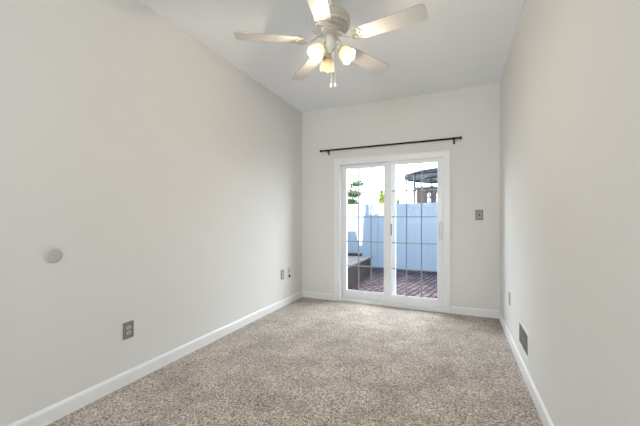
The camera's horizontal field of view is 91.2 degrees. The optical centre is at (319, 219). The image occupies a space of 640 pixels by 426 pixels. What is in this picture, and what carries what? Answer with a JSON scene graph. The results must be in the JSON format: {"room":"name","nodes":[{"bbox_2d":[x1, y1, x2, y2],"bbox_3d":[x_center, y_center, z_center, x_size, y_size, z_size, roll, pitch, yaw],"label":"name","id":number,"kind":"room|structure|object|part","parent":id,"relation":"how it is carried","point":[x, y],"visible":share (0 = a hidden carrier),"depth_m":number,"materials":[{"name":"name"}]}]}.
{"room":"empty bedroom","nodes":[
{"label":"empty bedroom","id":0,"kind":"room"},
{"bbox_2d":[0,0,301,425],"bbox_3d":[-1.955,-0.233,1.285,0.160,2.885,8.310,0,0,24],"label":"wall","id":1,"kind":"structure","parent":0,"point":[166,178],"depth_m":2.30,"materials":[{"name":"paint"}]},
{"bbox_2d":[44,247,62,262],"bbox_3d":[-1.600,0.213,1.884,0.010,0.096,0.096,0,0,24],"label":"round cover plate","id":2,"kind":"object","parent":1,"relation":"attached to","point":[52,254],"visible":1,"depth_m":1.88,"materials":[{"name":"grey plastic"}]},
{"bbox_2d":[123,320,133,339],"bbox_3d":[-1.413,0.815,2.314,0.010,0.122,0.080,0,0,24],"label":"wall outlet","id":3,"kind":"object","parent":1,"relation":"attached to","point":[128,327],"visible":1,"depth_m":2.31,"materials":[{"name":"silver metal"}]},
{"bbox_2d":[7,291,301,425],"bbox_3d":[-1.875,1.161,1.250,0.014,0.098,7.990,0,0,24],"label":"baseboard","id":4,"kind":"structure","parent":1,"relation":"attached to","point":[60,409],"depth_m":2.34,"materials":[{"name":"white paint"}]},
{"bbox_2d":[46,297,542,425],"bbox_3d":[-0.642,1.270,0.712,3.025,0.120,8.310,0,0,24],"label":"floor","id":5,"kind":"structure","parent":0,"point":[306,361],"depth_m":2.40,"materials":[{"name":"carpet"}]},
{"bbox_2d":[139,0,524,112],"bbox_3d":[-0.642,-1.735,0.712,3.025,0.120,8.310,0,0,24],"label":"ceiling","id":6,"kind":"structure","parent":0,"point":[461,43],"depth_m":3.02,"materials":[{"name":"white paint"}]},
{"bbox_2d":[234,0,427,87],"bbox_3d":[0.098,-1.315,2.249,1.285,0.720,1.305,0,0,24],"label":"ceiling fan","id":7,"kind":"object","parent":6,"relation":"hanging from","point":[328,21],"visible":1,"depth_m":2.20,"materials":[{"name":"white metal"}]},
{"bbox_3d":[-0.365,-1.290,2.230,0.472,0.033,0.139,0,0,-6],"label":"blade","id":8,"kind":"part","parent":7,"relation":"part of","materials":[{"name":"white wood"}]},
{"bbox_3d":[-0.109,-1.290,2.681,0.139,0.033,0.472,0,0,-24],"label":"blade","id":9,"kind":"part","parent":7,"relation":"part of","materials":[{"name":"white wood"}]},
{"bbox_3d":[-0.028,-1.177,2.200,0.119,0.132,0.124,0,0,24],"label":"lamp shade","id":10,"kind":"part","parent":7,"relation":"part of","materials":[{"name":"white glass"}]},
{"bbox_3d":[-0.013,-1.194,2.210,0.049,0.067,0.062,0,0,24],"label":"bulb","id":11,"kind":"part","parent":7,"relation":"part of","materials":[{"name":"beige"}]},
{"bbox_3d":[-0.015,-1.290,1.847,0.139,0.033,0.472,0,0,12],"label":"blade","id":12,"kind":"part","parent":7,"relation":"part of","materials":[{"name":"white wood"}]},
{"bbox_3d":[0.048,-1.177,2.409,0.123,0.132,0.125,0,0,24],"label":"lamp shade","id":13,"kind":"part","parent":7,"relation":"part of","materials":[{"name":"white glass"}]},
{"bbox_3d":[0.193,-1.177,2.237,0.130,0.132,0.115,0,0,24],"label":"lamp shade","id":14,"kind":"part","parent":7,"relation":"part of","materials":[{"name":"white glass"}]},
{"bbox_3d":[0.399,-1.290,2.576,0.472,0.033,0.139,0,0,-42],"label":"blade","id":15,"kind":"part","parent":7,"relation":"part of","materials":[{"name":"white wood"}]},
{"bbox_3d":[0.457,-1.290,2.061,0.472,0.033,0.139,0,0,30],"label":"blade","id":16,"kind":"part","parent":7,"relation":"part of","materials":[{"name":"white wood"}]},
{"bbox_2d":[348,167,373,203],"bbox_3d":[-0.280,-2.970,25.060,9.200,8.700,5.600,0,0,6],"label":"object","id":17,"kind":"structure","parent":0,"point":[364,173],"depth_m":22.20,"materials":[{"name":"white"}]},
{"bbox_2d":[302,82,499,309],"bbox_3d":[0.989,-0.233,4.446,2.705,2.885,0.160,0,0,24],"label":"wall","id":18,"kind":"structure","parent":0,"point":[471,113],"depth_m":4.13,"materials":[{"name":"paint"}]},
{"bbox_2d":[302,291,333,299],"bbox_3d":[-0.031,1.161,4.796,0.527,0.098,0.014,0,0,24],"label":"baseboard","id":19,"kind":"structure","parent":18,"relation":"attached to","point":[309,294],"depth_m":4.79,"materials":[{"name":"white paint"}]},
{"bbox_2d":[320,136,461,154],"bbox_3d":[0.901,-1.012,4.341,1.941,0.085,0.102,0,0,24],"label":"curtain rod","id":20,"kind":"object","parent":18,"relation":"attached to","point":[460,137],"visible":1,"depth_m":4.25,"materials":[{"name":"black metal"}]},
{"bbox_2d":[334,150,449,312],"bbox_3d":[0.979,0.156,4.441,1.603,2.108,0.216,0,0,24],"label":"door","id":21,"kind":"structure","parent":18,"relation":"in","point":[389,298],"depth_m":4.39,"materials":[{"name":"white plastic"}]},
{"bbox_3d":[0.704,0.173,4.577,0.794,1.963,0.056,0,0,24],"label":"fixed panel","id":22,"kind":"part","parent":21,"relation":"part of","materials":[{"name":"clear glass"}]},
{"bbox_3d":[1.269,0.173,4.265,0.761,1.963,0.038,0,0,24],"label":"sliding panel","id":23,"kind":"part","parent":21,"relation":"part of","materials":[{"name":"clear glass"}]},
{"bbox_3d":[1.578,0.150,4.093,0.033,0.260,0.067,0,0,-34],"label":"handle","id":24,"kind":"part","parent":21,"relation":"part of","materials":[{"name":"white plastic"}]},
{"bbox_2d":[450,306,498,318],"bbox_3d":[1.932,1.161,3.939,0.543,0.098,0.014,0,0,24],"label":"baseboard","id":25,"kind":"structure","parent":18,"relation":"attached to","point":[488,313],"depth_m":3.93,"materials":[{"name":"white paint"}]},
{"bbox_2d":[475,210,482,219],"bbox_3d":[1.987,-0.056,3.911,0.086,0.124,0.021,0,0,24],"label":"light switch","id":26,"kind":"object","parent":18,"relation":"attached to","point":[478,213],"visible":1,"depth_m":3.92,"materials":[{"name":"grey plastic"}]},
{"bbox_2d":[500,0,639,425],"bbox_3d":[0.670,-0.233,0.138,0.160,2.885,8.310,0,0,24],"label":"wall","id":27,"kind":"structure","parent":0,"point":[570,80],"depth_m":1.42,"materials":[{"name":"paint"}]},
{"bbox_2d":[519,319,529,361],"bbox_3d":[1.577,0.922,2.427,0.011,0.195,0.385,0,0,24],"label":"air vent","id":28,"kind":"object","parent":27,"relation":"in","point":[524,336],"visible":1,"depth_m":2.38,"materials":[{"name":"grey metal"}]},
{"bbox_2d":[499,310,553,425],"bbox_3d":[0.591,1.161,0.173,0.014,0.098,7.990,0,0,24],"label":"baseboard","id":29,"kind":"structure","parent":27,"relation":"attached to","point":[545,418],"depth_m":2.25,"materials":[{"name":"white paint"}]},
{"label":"outside","id":30,"kind":"structure","parent":0,"visible":0},
{"bbox_3d":[13.852,1.450,31.706,50.000,0.140,50.800,0,0,24],"label":"floor","id":31,"kind":"structure","parent":30,"visible":0},
{"bbox_2d":[348,178,364,204],"bbox_3d":[0.931,-0.096,11.516,1.448,2.953,0.654,0,0,37],"label":"young tree","id":32,"kind":"object","parent":31,"relation":"on","point":[352,195],"visible":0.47,"depth_m":11.28,"materials":[{"name":"green plant"}]},
{"bbox_2d":[377,190,383,203],"bbox_3d":[2.048,0.184,10.458,1.174,2.399,1.160,0,0,24],"label":"conifer shrub","id":33,"kind":"object","parent":31,"relation":"on","point":[380,200],"visible":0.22,"depth_m":10.40,"materials":[{"name":"green plant"}]},
{"bbox_2d":[404,168,436,202],"bbox_3d":[6.353,-0.425,13.266,5.420,3.610,5.420,0,0,24],"label":"pavilion","id":34,"kind":"object","parent":31,"relation":"on","point":[428,175],"visible":0.21,"depth_m":13.39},
{"bbox_3d":[3.788,-0.230,12.560,0.086,3.220,0.090,0,0,24],"label":"post","id":35,"kind":"part","parent":34,"relation":"part of","materials":[{"name":"metal"}]},
{"bbox_3d":[5.646,-0.230,15.831,0.086,3.220,0.090,0,0,24],"label":"post","id":36,"kind":"part","parent":34,"relation":"part of","materials":[{"name":"metal"}]},
{"bbox_2d":[416,186,436,202],"bbox_3d":[12.861,-0.500,23.818,10.100,3.760,6.250,0,0,24],"label":"brick house","id":37,"kind":"structure","parent":31,"relation":"on","point":[426,198],"depth_m":22.76,"materials":[{"name":"brick"}]},
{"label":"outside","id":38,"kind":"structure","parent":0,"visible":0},
{"bbox_2d":[350,267,436,298],"bbox_3d":[1.378,1.410,6.901,9.000,0.100,4.650,0,0,24],"label":"floor","id":39,"kind":"structure","parent":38,"point":[429,279],"depth_m":6.66,"materials":[{"name":"brick"}]},
{"bbox_2d":[348,253,372,288],"bbox_3d":[0.268,1.093,6.649,1.067,0.527,2.640,0,0,24],"label":"platform","id":40,"kind":"object","parent":39,"relation":"on","point":[364,272],"visible":0.27,"depth_m":6.81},
{"bbox_2d":[348,202,436,270],"bbox_3d":[2.327,0.454,8.586,8.174,1.812,0.124,0,0,24],"label":"privacy fence","id":41,"kind":"object","parent":39,"relation":"on","point":[429,224],"visible":0.2,"depth_m":8.60,"materials":[{"name":"plastic"}]},
{"bbox_3d":[0.852,-0.383,9.231,1.500,0.115,0.056,0,0,24],"label":"rail","id":42,"kind":"part","parent":41,"relation":"part of","materials":[{"name":"plastic"}]},
{"bbox_3d":[0.852,0.450,9.231,1.500,1.580,0.022,0,0,24],"label":"board panel","id":43,"kind":"part","parent":41,"relation":"part of","materials":[{"name":"plastic"}]},
{"bbox_3d":[1.589,0.460,8.909,0.110,1.800,0.110,0,0,24],"label":"post","id":44,"kind":"part","parent":41,"relation":"part of","materials":[{"name":"plastic"}]},
{"bbox_3d":[2.327,1.292,8.586,1.500,0.125,0.056,0,0,24],"label":"rail","id":45,"kind":"part","parent":41,"relation":"part of","materials":[{"name":"plastic"}]},
{"bbox_3d":[2.327,-0.383,8.586,1.500,0.115,0.056,0,0,24],"label":"rail","id":46,"kind":"part","parent":41,"relation":"part of","materials":[{"name":"plastic"}]},
{"bbox_3d":[2.327,0.450,8.586,1.500,1.580,0.022,0,0,24],"label":"board panel","id":47,"kind":"part","parent":41,"relation":"part of","materials":[{"name":"plastic"}]},
{"bbox_3d":[3.065,0.460,8.264,0.110,1.800,0.110,0,0,24],"label":"post","id":48,"kind":"part","parent":41,"relation":"part of","materials":[{"name":"plastic"}]}
]}

